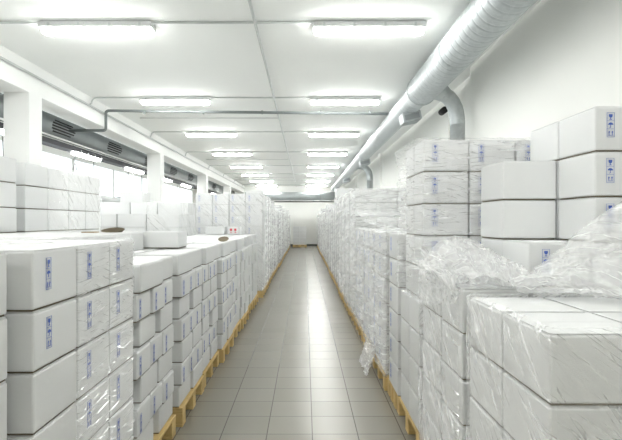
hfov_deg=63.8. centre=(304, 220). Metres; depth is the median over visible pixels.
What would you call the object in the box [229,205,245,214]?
cardboard box
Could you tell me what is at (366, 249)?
cardboard box
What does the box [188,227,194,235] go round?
cardboard box
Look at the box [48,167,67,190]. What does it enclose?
cardboard box
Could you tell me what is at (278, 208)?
cardboard box
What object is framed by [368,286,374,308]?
cardboard box
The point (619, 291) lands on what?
cardboard box
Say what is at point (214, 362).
wooden pallet
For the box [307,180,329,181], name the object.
ceiling light
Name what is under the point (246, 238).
carton
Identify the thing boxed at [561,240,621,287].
cardboard box
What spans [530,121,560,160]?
cardboard box
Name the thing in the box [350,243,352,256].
cardboard box
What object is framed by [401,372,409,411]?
cardboard box
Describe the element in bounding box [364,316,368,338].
cardboard box
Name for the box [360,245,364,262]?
cardboard box
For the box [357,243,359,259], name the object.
cardboard box
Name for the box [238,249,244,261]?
carton
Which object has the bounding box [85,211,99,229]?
cardboard box
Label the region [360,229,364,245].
cardboard box
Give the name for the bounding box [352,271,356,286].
cardboard box
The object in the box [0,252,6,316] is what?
cardboard box
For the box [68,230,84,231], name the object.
cardboard box
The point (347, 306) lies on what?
wooden pallet
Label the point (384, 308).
cardboard box
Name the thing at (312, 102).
diffuser
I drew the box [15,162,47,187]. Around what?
cardboard box
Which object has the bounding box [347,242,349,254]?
cardboard box
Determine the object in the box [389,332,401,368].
cardboard box
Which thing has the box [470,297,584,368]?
cardboard box
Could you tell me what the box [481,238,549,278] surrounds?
cardboard box
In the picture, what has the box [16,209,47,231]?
cardboard box
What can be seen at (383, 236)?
cardboard box
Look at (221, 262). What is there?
carton
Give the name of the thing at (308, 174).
ceiling light
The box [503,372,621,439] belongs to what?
cardboard box
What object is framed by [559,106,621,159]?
cardboard box
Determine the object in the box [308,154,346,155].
diffuser
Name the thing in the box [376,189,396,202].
cardboard box
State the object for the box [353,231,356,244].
cardboard box
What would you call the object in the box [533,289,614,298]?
cardboard box
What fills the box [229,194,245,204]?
cardboard box
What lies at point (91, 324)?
cardboard box
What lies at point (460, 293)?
cardboard box
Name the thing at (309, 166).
ceiling light
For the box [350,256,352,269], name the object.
cardboard box
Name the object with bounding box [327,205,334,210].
cardboard box
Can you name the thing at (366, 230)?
cardboard box
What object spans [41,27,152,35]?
diffuser
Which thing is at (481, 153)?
cardboard box
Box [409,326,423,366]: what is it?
cardboard box
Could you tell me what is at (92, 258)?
cardboard box
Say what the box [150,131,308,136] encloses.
conduit
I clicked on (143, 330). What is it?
carton
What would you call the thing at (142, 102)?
diffuser
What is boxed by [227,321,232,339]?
carton
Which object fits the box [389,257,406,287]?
cardboard box
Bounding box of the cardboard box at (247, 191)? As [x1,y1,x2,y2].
[246,190,263,194]
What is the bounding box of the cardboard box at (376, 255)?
[374,251,379,274]
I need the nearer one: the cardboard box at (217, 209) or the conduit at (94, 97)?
the conduit at (94, 97)
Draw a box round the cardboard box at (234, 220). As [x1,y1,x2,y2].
[229,215,245,225]
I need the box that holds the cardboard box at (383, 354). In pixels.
[379,342,389,374]
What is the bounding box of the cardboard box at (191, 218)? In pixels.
[188,215,194,226]
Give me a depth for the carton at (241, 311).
7.20 m
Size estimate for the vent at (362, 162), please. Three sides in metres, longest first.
0.326 x 0.300 x 0.163 m
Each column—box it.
[4,92,41,165]
[147,153,163,201]
[197,175,207,193]
[223,186,230,193]
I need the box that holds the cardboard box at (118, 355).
[108,318,132,374]
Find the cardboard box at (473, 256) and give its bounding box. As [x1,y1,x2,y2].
[468,236,481,267]
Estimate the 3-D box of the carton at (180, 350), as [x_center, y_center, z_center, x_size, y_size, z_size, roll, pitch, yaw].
[-1.063,0.995,3.957,0.278,0.162,0.348,0,0,0]
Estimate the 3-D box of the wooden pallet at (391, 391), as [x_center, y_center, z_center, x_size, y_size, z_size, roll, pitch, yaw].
[1.350,1.478,4.320,1.210,0.143,0.400,0,0,0]
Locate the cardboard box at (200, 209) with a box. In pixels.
[196,205,212,214]
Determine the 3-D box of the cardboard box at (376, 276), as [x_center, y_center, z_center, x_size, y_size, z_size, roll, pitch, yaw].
[0.936,0.646,5.155,0.404,0.215,0.401,0,0,0]
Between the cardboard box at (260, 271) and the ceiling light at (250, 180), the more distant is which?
the ceiling light at (250, 180)
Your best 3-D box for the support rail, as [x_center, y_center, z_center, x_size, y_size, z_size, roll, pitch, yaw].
[-4.600,-1.485,13.650,0.380,0.030,35.100,0,0,0]
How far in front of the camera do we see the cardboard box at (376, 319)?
5.15 m
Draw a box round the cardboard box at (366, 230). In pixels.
[364,229,397,247]
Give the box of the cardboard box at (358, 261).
[357,259,359,275]
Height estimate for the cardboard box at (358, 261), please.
0.214 m
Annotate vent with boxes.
[358,159,370,166]
[399,110,421,125]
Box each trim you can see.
[378,153,381,188]
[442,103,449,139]
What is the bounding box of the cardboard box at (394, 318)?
[389,307,401,341]
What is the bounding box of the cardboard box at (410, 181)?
[406,176,414,205]
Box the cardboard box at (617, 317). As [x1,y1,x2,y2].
[593,313,621,322]
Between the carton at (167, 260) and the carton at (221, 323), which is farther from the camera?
the carton at (221, 323)
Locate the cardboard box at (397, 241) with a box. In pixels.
[389,233,406,260]
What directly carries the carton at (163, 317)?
on the carton at (167, 333)
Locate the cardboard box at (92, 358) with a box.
[75,332,108,399]
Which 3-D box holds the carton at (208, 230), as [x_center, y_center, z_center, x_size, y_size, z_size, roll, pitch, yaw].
[-1.651,0.177,9.325,0.352,0.144,0.342,0,0,0]
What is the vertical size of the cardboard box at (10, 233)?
0.215 m
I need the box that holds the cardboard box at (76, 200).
[63,191,84,210]
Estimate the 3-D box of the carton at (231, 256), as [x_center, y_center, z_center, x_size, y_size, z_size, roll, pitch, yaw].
[-1.109,0.500,6.128,0.423,0.162,0.258,0,0,0]
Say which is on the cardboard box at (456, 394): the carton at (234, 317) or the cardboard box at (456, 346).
the cardboard box at (456, 346)
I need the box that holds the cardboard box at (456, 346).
[442,320,471,379]
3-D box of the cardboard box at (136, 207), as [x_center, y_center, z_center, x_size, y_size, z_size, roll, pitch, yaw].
[-2.846,-0.224,9.120,0.465,0.214,0.595,0,0,0]
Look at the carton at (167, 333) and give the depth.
3.46 m
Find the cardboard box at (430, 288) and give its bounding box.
[423,271,492,316]
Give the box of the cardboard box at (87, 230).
[85,229,99,231]
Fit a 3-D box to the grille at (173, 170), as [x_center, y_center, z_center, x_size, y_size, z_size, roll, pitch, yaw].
[-4.422,-1.693,16.800,0.071,0.229,0.884,0,0,0]
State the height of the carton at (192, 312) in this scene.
0.162 m
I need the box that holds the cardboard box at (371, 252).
[368,248,374,269]
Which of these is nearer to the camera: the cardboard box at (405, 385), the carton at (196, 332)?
the cardboard box at (405, 385)
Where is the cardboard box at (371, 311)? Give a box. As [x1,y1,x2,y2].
[369,304,374,328]
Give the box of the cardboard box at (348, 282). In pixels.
[347,278,349,292]
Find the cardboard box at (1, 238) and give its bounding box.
[0,237,73,239]
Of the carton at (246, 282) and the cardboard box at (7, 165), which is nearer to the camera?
the cardboard box at (7, 165)
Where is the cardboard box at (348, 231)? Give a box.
[347,230,349,242]
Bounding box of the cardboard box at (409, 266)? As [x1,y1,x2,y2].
[406,262,414,292]
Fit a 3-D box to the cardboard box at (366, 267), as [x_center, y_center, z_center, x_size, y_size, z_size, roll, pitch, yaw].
[0.944,0.646,6.090,0.404,0.215,0.391,0,0,0]
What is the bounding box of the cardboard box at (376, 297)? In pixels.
[374,292,379,317]
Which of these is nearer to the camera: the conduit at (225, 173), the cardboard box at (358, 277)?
the cardboard box at (358, 277)
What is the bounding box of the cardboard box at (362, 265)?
[360,261,364,279]
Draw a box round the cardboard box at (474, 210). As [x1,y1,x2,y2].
[467,204,480,235]
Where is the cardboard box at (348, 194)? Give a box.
[347,192,350,204]
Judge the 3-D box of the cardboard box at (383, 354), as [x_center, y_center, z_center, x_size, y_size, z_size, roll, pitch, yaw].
[0.932,1.299,4.758,0.404,0.215,0.401,0,0,0]
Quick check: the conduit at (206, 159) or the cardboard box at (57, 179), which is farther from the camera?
the conduit at (206, 159)
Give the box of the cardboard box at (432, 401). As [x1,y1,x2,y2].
[423,374,443,433]
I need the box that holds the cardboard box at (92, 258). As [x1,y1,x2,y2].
[0,242,108,296]
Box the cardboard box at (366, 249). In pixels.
[364,247,368,265]
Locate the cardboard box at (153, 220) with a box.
[147,214,187,226]
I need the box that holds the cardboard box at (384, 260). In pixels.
[380,253,389,279]
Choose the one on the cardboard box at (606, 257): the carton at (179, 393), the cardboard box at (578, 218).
the cardboard box at (578, 218)
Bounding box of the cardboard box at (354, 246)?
[353,244,356,258]
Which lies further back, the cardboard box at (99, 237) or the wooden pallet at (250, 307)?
the wooden pallet at (250, 307)
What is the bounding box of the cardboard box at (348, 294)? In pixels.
[347,290,349,305]
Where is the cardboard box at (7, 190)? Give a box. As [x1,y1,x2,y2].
[0,182,15,207]
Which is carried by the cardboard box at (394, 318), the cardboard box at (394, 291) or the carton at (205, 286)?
the cardboard box at (394, 291)
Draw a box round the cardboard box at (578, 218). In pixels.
[559,197,621,241]
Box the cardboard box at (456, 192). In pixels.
[414,172,467,204]
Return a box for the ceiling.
[0,0,541,185]
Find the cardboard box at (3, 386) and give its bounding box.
[0,381,6,439]
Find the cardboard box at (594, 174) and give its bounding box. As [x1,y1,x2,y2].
[559,152,621,199]
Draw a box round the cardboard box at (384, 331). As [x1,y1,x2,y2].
[379,319,389,350]
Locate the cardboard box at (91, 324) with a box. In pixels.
[74,287,108,347]
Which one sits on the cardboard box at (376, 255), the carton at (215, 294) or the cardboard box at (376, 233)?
the cardboard box at (376, 233)
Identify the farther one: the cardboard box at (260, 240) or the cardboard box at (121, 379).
the cardboard box at (260, 240)
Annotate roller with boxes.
[100,195,119,201]
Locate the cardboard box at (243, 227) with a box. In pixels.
[229,226,245,233]
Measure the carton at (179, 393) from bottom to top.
0.162 m
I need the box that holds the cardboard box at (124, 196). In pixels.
[120,192,149,201]
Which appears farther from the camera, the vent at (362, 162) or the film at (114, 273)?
the vent at (362, 162)
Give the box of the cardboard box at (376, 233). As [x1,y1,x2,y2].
[374,231,405,252]
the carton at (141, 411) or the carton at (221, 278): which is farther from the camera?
the carton at (221, 278)
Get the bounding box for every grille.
[52,119,75,137]
[107,141,122,154]
[170,166,177,174]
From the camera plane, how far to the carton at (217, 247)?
5.49 m
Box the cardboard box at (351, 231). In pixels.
[350,230,352,243]
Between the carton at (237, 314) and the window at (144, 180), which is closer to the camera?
the carton at (237, 314)
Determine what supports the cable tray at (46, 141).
hanging from the duct at (51, 124)
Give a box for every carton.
[131,342,150,380]
[132,259,162,293]
[132,290,149,322]
[132,361,156,402]
[132,395,150,438]
[133,250,152,253]
[133,251,192,275]
[133,256,172,279]
[133,313,154,346]
[134,417,152,439]
[140,231,186,247]
[143,248,166,250]
[147,332,161,364]
[149,381,161,417]
[150,283,164,313]
[153,394,172,433]
[155,301,171,332]
[156,348,171,382]
[157,248,201,268]
[161,324,172,354]
[161,370,173,403]
[163,279,171,304]
[168,273,189,297]
[171,294,188,318]
[171,314,189,341]
[171,355,189,385]
[172,332,191,362]
[172,374,189,406]
[182,246,213,264]
[186,270,195,290]
[186,308,195,331]
[187,239,209,240]
[187,244,220,259]
[189,286,201,308]
[189,347,195,371]
[190,358,201,388]
[191,321,200,347]
[192,237,229,256]
[192,267,201,287]
[194,340,201,363]
[195,303,200,324]
[198,264,207,283]
[200,332,207,354]
[201,280,209,299]
[201,298,207,319]
[201,313,208,334]
[201,346,209,371]
[205,227,226,234]
[206,326,211,345]
[207,240,235,252]
[207,262,212,279]
[207,294,212,312]
[209,306,217,325]
[209,336,216,359]
[210,276,216,293]
[211,238,242,250]
[212,290,217,308]
[212,322,216,340]
[213,260,216,276]
[215,258,225,273]
[216,272,226,288]
[216,287,225,303]
[216,316,226,333]
[216,329,226,349]
[217,299,227,318]
[220,256,229,271]
[224,284,229,299]
[226,236,248,246]
[226,268,231,283]
[226,311,229,326]
[227,255,232,267]
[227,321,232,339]
[228,227,241,234]
[228,281,231,294]
[228,294,231,309]
[228,307,232,321]
[229,253,234,265]
[231,278,234,292]
[232,235,251,244]
[232,252,237,264]
[232,265,234,277]
[232,291,234,303]
[232,314,235,328]
[234,300,237,313]
[235,262,239,275]
[235,285,239,299]
[236,310,238,323]
[237,274,239,286]
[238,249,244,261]
[239,234,255,243]
[239,305,243,318]
[240,261,243,272]
[240,272,242,284]
[240,282,243,295]
[240,294,243,307]
[243,270,245,281]
[244,258,247,269]
[244,279,247,290]
[244,300,247,312]
[250,244,254,253]
[251,262,254,271]
[254,251,257,260]
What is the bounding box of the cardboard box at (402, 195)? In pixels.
[397,189,405,202]
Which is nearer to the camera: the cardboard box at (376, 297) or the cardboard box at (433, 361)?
the cardboard box at (433, 361)
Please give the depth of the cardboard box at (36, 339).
1.80 m
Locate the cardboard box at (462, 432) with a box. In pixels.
[442,401,469,439]
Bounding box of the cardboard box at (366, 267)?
[365,264,368,282]
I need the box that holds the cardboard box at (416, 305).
[409,295,423,334]
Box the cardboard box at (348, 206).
[347,205,349,216]
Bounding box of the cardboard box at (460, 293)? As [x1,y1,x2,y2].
[442,280,527,333]
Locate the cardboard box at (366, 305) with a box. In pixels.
[364,299,368,320]
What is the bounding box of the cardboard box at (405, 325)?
[401,317,409,352]
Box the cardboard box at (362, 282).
[360,277,364,295]
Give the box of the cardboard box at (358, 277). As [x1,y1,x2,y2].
[357,274,359,291]
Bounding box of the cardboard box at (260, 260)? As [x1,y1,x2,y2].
[258,257,263,268]
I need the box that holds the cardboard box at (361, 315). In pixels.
[359,309,364,329]
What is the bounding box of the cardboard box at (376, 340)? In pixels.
[374,332,379,359]
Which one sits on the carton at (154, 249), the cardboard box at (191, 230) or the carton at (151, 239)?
the carton at (151, 239)
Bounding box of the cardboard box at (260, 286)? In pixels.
[257,278,263,290]
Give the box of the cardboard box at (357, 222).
[352,217,375,230]
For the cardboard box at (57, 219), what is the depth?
5.27 m
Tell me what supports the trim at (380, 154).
attached to the wall at (429, 127)
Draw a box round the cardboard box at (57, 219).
[47,210,67,230]
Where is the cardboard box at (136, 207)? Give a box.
[131,202,157,213]
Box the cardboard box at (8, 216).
[0,207,16,232]
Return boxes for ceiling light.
[37,21,155,35]
[71,150,101,161]
[125,168,144,173]
[139,97,210,104]
[185,131,236,136]
[212,151,251,155]
[230,165,261,167]
[241,173,268,175]
[250,180,272,181]
[256,184,276,185]
[306,184,326,185]
[307,165,338,167]
[307,173,333,175]
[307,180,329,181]
[308,151,346,155]
[309,131,358,136]
[310,97,379,104]
[313,21,426,35]
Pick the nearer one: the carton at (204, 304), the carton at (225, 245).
the carton at (204, 304)
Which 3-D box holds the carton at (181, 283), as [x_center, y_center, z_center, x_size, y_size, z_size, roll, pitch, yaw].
[-1.135,0.500,3.892,0.430,0.162,0.258,0,0,0]
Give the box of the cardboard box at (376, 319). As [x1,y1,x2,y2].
[374,313,379,337]
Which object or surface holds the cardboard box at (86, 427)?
on the cardboard box at (100, 434)
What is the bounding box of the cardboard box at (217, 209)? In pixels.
[213,205,228,214]
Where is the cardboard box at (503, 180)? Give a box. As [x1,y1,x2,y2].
[481,161,555,201]
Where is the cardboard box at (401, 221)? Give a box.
[397,217,405,227]
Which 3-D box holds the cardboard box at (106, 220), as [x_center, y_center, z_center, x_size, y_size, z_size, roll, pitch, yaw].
[-3.324,-0.006,8.500,0.465,0.214,0.595,0,0,0]
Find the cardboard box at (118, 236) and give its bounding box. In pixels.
[52,233,129,239]
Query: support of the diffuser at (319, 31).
attached to the ceiling light at (320, 28)
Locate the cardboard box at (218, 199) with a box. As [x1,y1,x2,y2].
[213,194,229,204]
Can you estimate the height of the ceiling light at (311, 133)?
0.117 m
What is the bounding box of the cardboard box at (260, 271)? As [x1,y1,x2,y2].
[258,268,263,279]
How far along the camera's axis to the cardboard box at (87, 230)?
6.15 m
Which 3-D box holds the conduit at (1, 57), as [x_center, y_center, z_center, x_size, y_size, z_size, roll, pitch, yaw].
[-3.765,-2.020,13.650,0.038,0.038,35.500,0,0,0]
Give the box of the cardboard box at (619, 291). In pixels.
[602,289,621,297]
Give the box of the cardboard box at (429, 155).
[414,140,467,174]
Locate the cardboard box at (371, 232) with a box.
[368,230,405,249]
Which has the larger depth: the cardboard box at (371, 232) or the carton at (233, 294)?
the carton at (233, 294)
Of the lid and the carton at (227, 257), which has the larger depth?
the carton at (227, 257)
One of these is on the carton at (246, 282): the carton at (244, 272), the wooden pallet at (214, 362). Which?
the carton at (244, 272)
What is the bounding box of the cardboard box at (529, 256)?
[503,240,588,286]
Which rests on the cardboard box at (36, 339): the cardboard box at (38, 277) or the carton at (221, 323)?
the cardboard box at (38, 277)
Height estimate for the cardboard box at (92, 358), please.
0.215 m
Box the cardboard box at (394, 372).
[389,357,400,395]
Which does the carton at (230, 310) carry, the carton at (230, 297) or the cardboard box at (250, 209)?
the carton at (230, 297)
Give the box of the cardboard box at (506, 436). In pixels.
[503,431,513,439]
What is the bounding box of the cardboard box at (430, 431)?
[423,408,442,439]
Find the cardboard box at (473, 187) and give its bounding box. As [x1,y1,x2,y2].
[467,172,481,203]
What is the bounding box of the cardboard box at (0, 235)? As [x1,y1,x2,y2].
[0,235,32,235]
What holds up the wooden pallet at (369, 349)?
on the floor
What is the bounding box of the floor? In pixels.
[172,246,415,439]
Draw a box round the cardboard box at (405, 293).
[401,289,414,322]
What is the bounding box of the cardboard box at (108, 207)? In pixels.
[103,202,130,213]
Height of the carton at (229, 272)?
0.162 m
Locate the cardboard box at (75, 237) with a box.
[14,236,96,239]
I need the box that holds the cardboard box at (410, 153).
[406,146,414,178]
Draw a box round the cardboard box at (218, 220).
[213,215,229,225]
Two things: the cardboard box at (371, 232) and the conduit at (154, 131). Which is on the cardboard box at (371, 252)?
the cardboard box at (371, 232)
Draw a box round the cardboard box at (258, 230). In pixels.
[246,226,263,236]
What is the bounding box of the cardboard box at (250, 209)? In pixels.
[246,205,263,214]
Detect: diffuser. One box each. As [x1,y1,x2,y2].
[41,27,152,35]
[141,101,209,104]
[186,134,235,136]
[213,154,250,155]
[231,167,261,167]
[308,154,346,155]
[308,167,338,167]
[309,134,358,136]
[311,101,378,104]
[314,27,423,35]
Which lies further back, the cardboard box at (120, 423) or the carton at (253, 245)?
the carton at (253, 245)
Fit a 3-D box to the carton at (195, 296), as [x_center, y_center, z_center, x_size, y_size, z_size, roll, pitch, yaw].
[-1.067,0.665,4.394,0.258,0.162,0.338,0,0,0]
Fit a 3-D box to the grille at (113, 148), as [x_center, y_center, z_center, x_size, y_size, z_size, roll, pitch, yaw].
[-4.422,-1.693,11.600,0.071,0.229,0.884,0,0,0]
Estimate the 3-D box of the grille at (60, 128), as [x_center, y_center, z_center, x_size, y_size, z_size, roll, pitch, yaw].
[-4.422,-1.693,9.150,0.071,0.229,0.884,0,0,0]
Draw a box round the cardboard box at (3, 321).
[0,317,6,382]
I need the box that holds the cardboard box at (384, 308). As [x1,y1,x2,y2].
[380,298,389,326]
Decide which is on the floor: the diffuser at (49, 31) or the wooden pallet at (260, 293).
the wooden pallet at (260, 293)
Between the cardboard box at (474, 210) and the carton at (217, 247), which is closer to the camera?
the cardboard box at (474, 210)
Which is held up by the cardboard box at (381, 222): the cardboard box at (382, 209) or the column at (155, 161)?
the cardboard box at (382, 209)
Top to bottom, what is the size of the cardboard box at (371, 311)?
0.215 m
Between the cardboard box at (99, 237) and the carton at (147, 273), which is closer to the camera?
the carton at (147, 273)
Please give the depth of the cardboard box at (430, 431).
3.02 m
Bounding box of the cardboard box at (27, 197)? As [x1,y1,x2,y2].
[15,186,47,209]
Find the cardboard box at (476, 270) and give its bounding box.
[467,267,481,274]
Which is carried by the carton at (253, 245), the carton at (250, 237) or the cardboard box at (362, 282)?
the carton at (250, 237)
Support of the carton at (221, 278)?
on the carton at (221, 292)
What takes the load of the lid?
on the cardboard box at (136, 237)
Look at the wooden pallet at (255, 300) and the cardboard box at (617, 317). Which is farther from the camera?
the wooden pallet at (255, 300)
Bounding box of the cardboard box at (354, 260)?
[353,258,356,272]
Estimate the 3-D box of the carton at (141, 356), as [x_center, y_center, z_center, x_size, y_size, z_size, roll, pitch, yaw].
[-1.159,0.830,2.972,0.422,0.162,0.258,0,0,0]
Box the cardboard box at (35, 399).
[5,350,75,434]
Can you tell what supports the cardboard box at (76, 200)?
on the cardboard box at (76, 219)
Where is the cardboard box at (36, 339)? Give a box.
[2,298,75,372]
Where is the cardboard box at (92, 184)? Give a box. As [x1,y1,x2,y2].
[85,175,99,194]
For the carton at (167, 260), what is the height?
0.156 m
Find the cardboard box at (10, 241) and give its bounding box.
[0,240,37,242]
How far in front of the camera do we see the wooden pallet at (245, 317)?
7.51 m
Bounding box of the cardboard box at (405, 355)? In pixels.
[401,345,409,382]
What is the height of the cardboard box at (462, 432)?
0.215 m
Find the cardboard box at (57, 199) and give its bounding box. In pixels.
[48,189,67,209]
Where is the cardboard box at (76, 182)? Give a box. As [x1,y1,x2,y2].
[68,171,84,192]
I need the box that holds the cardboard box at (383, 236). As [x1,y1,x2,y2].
[379,232,405,255]
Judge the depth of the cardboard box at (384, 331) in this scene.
4.63 m
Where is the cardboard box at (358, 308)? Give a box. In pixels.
[357,304,359,323]
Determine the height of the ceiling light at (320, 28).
0.117 m
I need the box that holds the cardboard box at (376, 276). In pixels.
[374,272,379,294]
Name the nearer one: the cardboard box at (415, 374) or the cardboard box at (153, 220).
the cardboard box at (415, 374)
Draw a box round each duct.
[0,93,234,193]
[245,192,334,200]
[331,0,537,191]
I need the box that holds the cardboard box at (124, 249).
[24,240,132,285]
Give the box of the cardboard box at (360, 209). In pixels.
[352,203,375,216]
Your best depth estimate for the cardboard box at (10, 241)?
2.67 m
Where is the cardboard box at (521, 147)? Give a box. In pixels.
[514,140,529,160]
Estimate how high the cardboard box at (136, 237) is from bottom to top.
0.215 m
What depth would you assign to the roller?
16.00 m
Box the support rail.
[0,117,222,193]
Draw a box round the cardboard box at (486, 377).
[470,347,505,427]
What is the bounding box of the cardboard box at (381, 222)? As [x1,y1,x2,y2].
[376,217,396,227]
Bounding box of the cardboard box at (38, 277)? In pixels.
[0,246,75,311]
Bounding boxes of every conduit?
[0,21,312,23]
[0,56,244,188]
[90,97,309,104]
[140,118,277,118]
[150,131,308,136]
[206,159,288,159]
[208,165,306,168]
[223,173,306,175]
[242,184,305,185]
[248,0,296,186]
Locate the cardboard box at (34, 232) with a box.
[34,232,80,232]
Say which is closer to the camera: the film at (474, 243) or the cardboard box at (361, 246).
the film at (474, 243)
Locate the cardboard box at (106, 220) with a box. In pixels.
[100,214,117,226]
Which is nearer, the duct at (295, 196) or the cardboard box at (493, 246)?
the cardboard box at (493, 246)
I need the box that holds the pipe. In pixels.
[69,109,388,131]
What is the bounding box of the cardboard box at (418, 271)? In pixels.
[414,265,467,298]
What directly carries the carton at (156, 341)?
on the carton at (147, 382)
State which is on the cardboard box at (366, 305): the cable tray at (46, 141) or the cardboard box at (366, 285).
the cardboard box at (366, 285)
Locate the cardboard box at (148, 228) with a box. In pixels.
[147,227,187,235]
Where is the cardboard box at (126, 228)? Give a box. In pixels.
[118,227,146,230]
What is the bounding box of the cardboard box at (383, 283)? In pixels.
[379,275,389,303]
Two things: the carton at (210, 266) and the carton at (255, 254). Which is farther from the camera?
the carton at (255, 254)
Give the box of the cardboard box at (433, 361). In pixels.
[423,339,443,394]
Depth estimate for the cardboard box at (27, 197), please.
4.78 m
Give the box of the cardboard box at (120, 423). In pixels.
[107,397,132,439]
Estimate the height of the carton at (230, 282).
0.162 m
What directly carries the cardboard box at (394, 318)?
on the cardboard box at (394, 345)
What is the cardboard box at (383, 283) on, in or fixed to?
on the cardboard box at (384, 308)
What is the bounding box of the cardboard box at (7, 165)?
[0,156,15,182]
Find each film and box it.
[19,237,133,439]
[398,138,481,218]
[418,269,472,429]
[421,259,455,304]
[428,241,524,286]
[517,222,621,289]
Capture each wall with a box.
[0,121,196,234]
[208,186,344,243]
[345,76,469,189]
[470,0,621,140]
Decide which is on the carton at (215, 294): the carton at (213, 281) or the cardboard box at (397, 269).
the carton at (213, 281)
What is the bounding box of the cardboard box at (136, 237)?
[99,232,142,250]
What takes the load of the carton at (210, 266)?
on the carton at (205, 286)
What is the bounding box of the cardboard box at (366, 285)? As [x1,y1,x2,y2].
[364,281,368,302]
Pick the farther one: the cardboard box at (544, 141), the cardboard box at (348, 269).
the cardboard box at (348, 269)
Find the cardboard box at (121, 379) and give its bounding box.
[107,358,132,418]
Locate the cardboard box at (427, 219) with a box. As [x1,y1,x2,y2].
[414,204,467,235]
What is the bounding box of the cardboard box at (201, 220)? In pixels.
[196,215,212,225]
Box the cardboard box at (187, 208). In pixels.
[158,202,194,214]
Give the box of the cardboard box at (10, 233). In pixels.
[0,233,69,234]
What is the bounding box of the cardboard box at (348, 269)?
[347,266,350,280]
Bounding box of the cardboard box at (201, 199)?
[196,194,212,204]
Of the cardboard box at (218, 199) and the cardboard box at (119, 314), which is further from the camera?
the cardboard box at (218, 199)
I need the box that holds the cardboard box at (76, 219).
[68,211,84,229]
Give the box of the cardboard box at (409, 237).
[406,234,414,263]
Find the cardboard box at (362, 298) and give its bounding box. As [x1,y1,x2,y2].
[360,293,364,312]
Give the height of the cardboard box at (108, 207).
0.214 m
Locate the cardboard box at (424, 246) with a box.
[414,235,467,267]
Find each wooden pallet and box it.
[153,414,175,439]
[172,375,203,426]
[202,351,218,387]
[217,333,233,362]
[233,320,240,336]
[239,309,248,328]
[248,301,252,313]
[252,294,257,307]
[257,286,265,297]
[341,292,344,305]
[345,299,349,314]
[349,307,356,324]
[356,318,364,340]
[363,333,373,361]
[373,352,388,390]
[387,377,396,408]
[397,395,422,439]
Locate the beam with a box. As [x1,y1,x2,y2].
[0,45,244,192]
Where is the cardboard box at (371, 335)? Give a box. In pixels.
[369,323,373,346]
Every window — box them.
[0,139,3,155]
[42,150,72,171]
[73,159,112,196]
[113,170,141,196]
[142,177,146,192]
[164,183,178,201]
[179,187,191,202]
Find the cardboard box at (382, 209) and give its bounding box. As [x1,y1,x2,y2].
[376,203,396,216]
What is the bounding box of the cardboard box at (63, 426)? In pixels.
[7,403,75,439]
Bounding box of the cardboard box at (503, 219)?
[481,200,555,238]
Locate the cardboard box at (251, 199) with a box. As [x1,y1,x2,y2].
[246,194,263,204]
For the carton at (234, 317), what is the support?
on the wooden pallet at (237, 328)
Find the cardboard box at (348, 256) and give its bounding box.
[347,254,349,267]
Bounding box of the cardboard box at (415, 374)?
[409,355,423,399]
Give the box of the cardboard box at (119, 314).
[107,279,132,330]
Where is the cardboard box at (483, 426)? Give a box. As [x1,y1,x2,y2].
[470,396,504,439]
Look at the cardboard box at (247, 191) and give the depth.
10.10 m
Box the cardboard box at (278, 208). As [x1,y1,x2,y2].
[274,206,280,211]
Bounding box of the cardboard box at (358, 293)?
[357,289,359,307]
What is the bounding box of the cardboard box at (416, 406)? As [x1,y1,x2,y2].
[409,386,423,432]
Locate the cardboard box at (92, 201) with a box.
[85,193,99,211]
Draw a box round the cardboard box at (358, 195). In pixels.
[352,189,375,202]
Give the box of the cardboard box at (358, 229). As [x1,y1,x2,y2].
[357,228,385,243]
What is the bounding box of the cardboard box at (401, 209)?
[397,203,406,216]
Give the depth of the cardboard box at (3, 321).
1.66 m
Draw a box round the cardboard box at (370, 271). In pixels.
[368,267,374,288]
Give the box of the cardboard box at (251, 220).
[246,215,263,225]
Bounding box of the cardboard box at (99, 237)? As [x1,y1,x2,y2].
[33,235,114,239]
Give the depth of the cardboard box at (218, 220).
10.10 m
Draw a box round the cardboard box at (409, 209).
[406,206,414,234]
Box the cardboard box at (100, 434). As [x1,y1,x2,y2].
[89,422,108,439]
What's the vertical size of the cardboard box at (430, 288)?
0.215 m
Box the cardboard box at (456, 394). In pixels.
[442,361,471,425]
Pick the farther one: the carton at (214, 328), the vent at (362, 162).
the vent at (362, 162)
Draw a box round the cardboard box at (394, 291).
[389,282,406,314]
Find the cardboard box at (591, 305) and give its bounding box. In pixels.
[545,297,621,313]
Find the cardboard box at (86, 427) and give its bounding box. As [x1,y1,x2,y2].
[74,377,108,439]
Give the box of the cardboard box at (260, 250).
[258,247,263,257]
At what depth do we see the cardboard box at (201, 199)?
10.10 m
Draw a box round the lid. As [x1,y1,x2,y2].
[81,228,124,232]
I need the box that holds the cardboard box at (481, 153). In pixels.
[467,140,513,172]
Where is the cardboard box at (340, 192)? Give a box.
[336,188,351,197]
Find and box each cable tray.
[0,122,219,193]
[273,200,333,201]
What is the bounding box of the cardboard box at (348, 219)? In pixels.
[347,217,349,229]
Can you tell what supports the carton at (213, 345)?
on the wooden pallet at (214, 362)
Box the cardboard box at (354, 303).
[352,298,356,315]
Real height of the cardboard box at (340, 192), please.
0.213 m
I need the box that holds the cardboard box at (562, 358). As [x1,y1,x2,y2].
[503,313,621,404]
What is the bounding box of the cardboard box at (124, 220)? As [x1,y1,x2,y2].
[118,214,146,226]
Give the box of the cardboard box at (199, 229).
[196,226,212,234]
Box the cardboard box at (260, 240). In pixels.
[256,236,263,247]
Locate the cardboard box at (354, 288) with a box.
[353,285,356,300]
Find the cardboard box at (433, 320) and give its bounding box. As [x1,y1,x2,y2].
[423,306,442,355]
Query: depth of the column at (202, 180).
19.20 m
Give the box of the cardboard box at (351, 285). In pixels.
[350,281,352,296]

